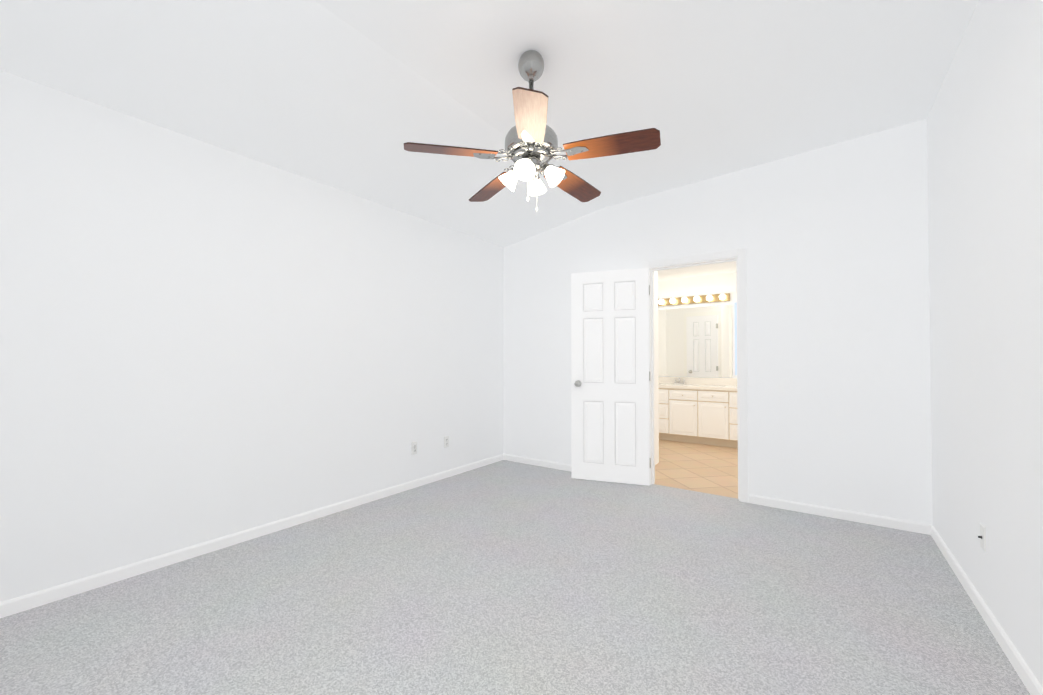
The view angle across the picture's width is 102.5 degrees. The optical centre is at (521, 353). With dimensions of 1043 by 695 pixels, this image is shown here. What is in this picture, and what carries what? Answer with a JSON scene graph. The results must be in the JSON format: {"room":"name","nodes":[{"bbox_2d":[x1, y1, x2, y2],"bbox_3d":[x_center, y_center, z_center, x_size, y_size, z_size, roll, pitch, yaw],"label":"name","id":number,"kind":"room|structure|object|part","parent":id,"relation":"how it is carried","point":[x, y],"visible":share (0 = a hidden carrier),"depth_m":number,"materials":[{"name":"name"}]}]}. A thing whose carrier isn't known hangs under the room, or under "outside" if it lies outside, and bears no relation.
{"room":"empty bedroom","nodes":[
{"label":"empty bedroom","id":0,"kind":"room"},
{"bbox_2d":[0,70,503,601],"bbox_3d":[-1.582,-0.305,3.145,0.120,3.050,4.783,-1,-1,36],"label":"wall","id":1,"kind":"structure","parent":0,"point":[200,342],"depth_m":2.53,"materials":[{"name":"white paint"}]},
{"bbox_2d":[0,454,503,617],"bbox_3d":[-1.528,1.185,3.085,0.012,0.068,4.543,-1,-1,36],"label":"baseboard","id":2,"kind":"structure","parent":1,"relation":"attached to","point":[38,598],"depth_m":2.51,"materials":[{"name":"white paint"}]},
{"bbox_2d":[411,442,416,454],"bbox_3d":[-0.984,0.871,3.854,0.009,0.115,0.070,-1,-1,36],"label":"electrical outlet","id":3,"kind":"object","parent":1,"relation":"attached to","point":[413,448],"visible":1,"depth_m":3.85,"materials":[{"name":"white plastic"}]},
{"bbox_2d":[444,436,448,447],"bbox_3d":[-0.748,0.880,4.183,0.009,0.115,0.070,-1,-1,36],"label":"electrical outlet","id":4,"kind":"object","parent":1,"relation":"attached to","point":[446,441],"visible":1,"depth_m":4.18,"materials":[{"name":"white plastic"}]},
{"bbox_2d":[0,0,978,247],"bbox_3d":[-0.048,-1.574,2.066,3.893,0.584,4.783,-1,-1,36],"label":"ceiling","id":5,"kind":"structure","parent":0,"point":[351,96],"depth_m":2.26,"materials":[{"name":"white paint"}]},
{"bbox_2d":[404,50,660,212],"bbox_3d":[0.084,-1.127,2.186,1.225,0.809,1.180,-1,-1,36],"label":"ceiling fan","id":6,"kind":"object","parent":5,"relation":"hanging from","point":[531,144],"visible":1,"depth_m":2.06,"materials":[{"name":"brown wood"}]},
{"bbox_3d":[-0.346,-0.996,2.054,0.447,0.006,0.136,-2,12,-14],"label":"blade","id":7,"kind":"part","parent":6,"relation":"part of","materials":[{"name":"brown wood"}]},
{"bbox_3d":[-0.168,-0.989,2.500,0.136,0.006,0.447,-14,5,-32],"label":"blade","id":8,"kind":"part","parent":6,"relation":"part of","materials":[{"name":"brown wood"}]},
{"bbox_3d":[0.038,-0.983,1.749,0.136,0.006,0.447,12,6,0],"label":"blade","id":9,"kind":"part","parent":6,"relation":"part of","materials":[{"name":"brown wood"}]},
{"bbox_3d":[0.311,-0.990,2.470,0.136,0.006,0.447,-16,-13,38],"label":"blade","id":10,"kind":"part","parent":6,"relation":"part of","materials":[{"name":"brown wood"}]},
{"label":"blade","id":11,"kind":"part","parent":6,"relation":"part of","materials":[{"name":"brown wood"}]},
{"bbox_2d":[0,460,1029,694],"bbox_3d":[-0.067,1.234,1.999,3.893,0.060,4.718,-1,-1,36],"label":"floor carpet","id":12,"kind":"object","parent":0,"point":[504,577],"visible":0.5,"depth_m":1.97,"materials":[{"name":"grey carpet"}]},
{"bbox_2d":[654,271,658,464],"bbox_3d":[0.918,0.024,4.778,1.030,2.440,0.783,-1,-1,36],"label":"wall","id":13,"kind":"structure","parent":0,"point":[656,361],"depth_m":4.74,"materials":[{"name":"white paint"}]},
{"bbox_2d":[658,391,658,427],"bbox_3d":[1.291,0.201,5.001,0.679,2.092,0.016,-1,-1,36],"label":"trim","id":14,"kind":"structure","parent":13,"relation":"attached to","point":[658,409],"depth_m":4.80,"materials":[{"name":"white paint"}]},
{"bbox_2d":[658,261,735,280],"bbox_3d":[2.210,-1.242,5.038,2.850,0.100,2.687,-1,-1,36],"label":"ceiling","id":15,"kind":"structure","parent":0,"point":[712,269],"depth_m":6.00,"materials":[{"name":"white paint"}]},
{"bbox_2d":[658,272,736,377],"bbox_3d":[3.021,-0.006,6.154,2.850,2.540,0.100,-1,-1,36],"label":"wall","id":16,"kind":"structure","parent":0,"point":[724,283],"depth_m":6.33,"materials":[{"name":"white paint"}]},
{"bbox_2d":[658,293,729,305],"bbox_3d":[2.567,-0.819,6.347,1.060,0.110,0.130,-1,-1,36],"label":"sconce","id":17,"kind":"object","parent":16,"relation":"attached to","point":[695,299],"visible":1,"depth_m":6.34,"materials":[{"name":"white glass"}]},
{"bbox_2d":[658,305,731,377],"bbox_3d":[2.452,-0.174,6.496,1.470,1.055,0.006,-1,-1,36],"label":"bathroom mirror","id":18,"kind":"object","parent":16,"relation":"attached to","point":[695,342],"visible":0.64,"depth_m":6.35,"materials":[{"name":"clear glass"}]},
{"bbox_2d":[658,377,736,384],"bbox_3d":[2.984,0.408,6.097,2.844,0.099,0.020,-1,-1,36],"label":"backsplash","id":19,"kind":"structure","parent":16,"relation":"attached to","point":[669,380],"depth_m":6.28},
{"bbox_2d":[733,301,736,376],"bbox_3d":[3.325,-0.215,5.864,0.655,1.090,0.018,-1,-1,36],"label":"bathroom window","id":20,"kind":"structure","parent":16,"relation":"in","point":[734,338],"depth_m":6.04,"materials":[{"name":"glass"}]},
{"bbox_2d":[504,119,932,524],"bbox_3d":[1.309,-0.293,3.944,3.653,3.050,0.120,-1,-1,36],"label":"wall","id":21,"kind":"structure","parent":0,"point":[833,239],"depth_m":3.23,"materials":[{"name":"white paint"}]},
{"bbox_2d":[504,454,571,471],"bbox_3d":[0.466,1.205,4.444,1.674,0.068,0.012,-1,-1,36],"label":"baseboard","id":22,"kind":"structure","parent":21,"relation":"attached to","point":[544,463],"depth_m":4.63,"materials":[{"name":"white paint"}]},
{"bbox_2d":[571,268,650,485],"bbox_3d":[0.847,0.212,4.021,0.746,2.018,0.177,0,-1,20],"label":"door","id":23,"kind":"structure","parent":21,"relation":"in","point":[610,375],"depth_m":4.00,"materials":[{"name":"white paint"}]},
{"bbox_2d":[642,248,747,502],"bbox_3d":[1.545,0.178,3.768,0.882,2.102,0.152,-1,-1,36],"label":"door frame","id":24,"kind":"structure","parent":21,"relation":"attached to","point":[739,256],"depth_m":3.51,"materials":[{"name":"white paint"}]},
{"bbox_2d":[749,494,931,534],"bbox_3d":[2.311,1.186,3.124,1.093,0.068,0.012,-1,-1,36],"label":"baseboard","id":25,"kind":"structure","parent":21,"relation":"attached to","point":[911,526],"depth_m":3.07,"materials":[{"name":"white paint"}]},
{"bbox_2d":[927,0,1042,686],"bbox_3d":[1.487,-0.337,0.950,0.120,3.050,4.783,-1,-1,36],"label":"wall","id":26,"kind":"structure","parent":0,"point":[985,165],"depth_m":1.79,"materials":[{"name":"white paint"}]},
{"bbox_2d":[978,523,985,551],"bbox_3d":[2.110,0.843,1.924,0.018,0.115,0.070,-1,-1,36],"label":"outlet","id":27,"kind":"object","parent":26,"relation":"attached to","point":[982,536],"visible":1,"depth_m":1.91,"materials":[{"name":"white plastic"}]},
{"bbox_2d":[931,525,1042,694],"bbox_3d":[1.433,1.155,0.967,0.012,0.068,4.543,-1,-1,36],"label":"baseboard","id":28,"kind":"structure","parent":26,"relation":"attached to","point":[1030,681],"depth_m":1.79,"materials":[{"name":"white paint"}]},
{"label":"outside","id":29,"kind":"structure","parent":0,"visible":0},
{"bbox_2d":[655,439,737,498],"bbox_3d":[2.220,1.277,5.016,3.050,0.060,2.852,-1,-1,36],"label":"floor","id":30,"kind":"structure","parent":29,"point":[708,469],"depth_m":4.53,"materials":[{"name":"beige tile"}]},
{"bbox_2d":[658,385,737,447],"bbox_3d":[2.816,0.877,5.854,2.844,0.764,0.600,-1,-1,36],"label":"bathroom vanity","id":31,"kind":"object","parent":30,"relation":"on","point":[698,410],"depth_m":5.78,"materials":[{"name":"white paint"}]},
{"bbox_2d":[658,381,736,388],"bbox_3d":[2.819,0.475,5.865,2.844,0.041,0.587,-1,-1,36],"label":"countertop","id":32,"kind":"structure","parent":31,"relation":"on","point":[663,383],"depth_m":5.91,"materials":[{"name":"beige stone"}]}
]}

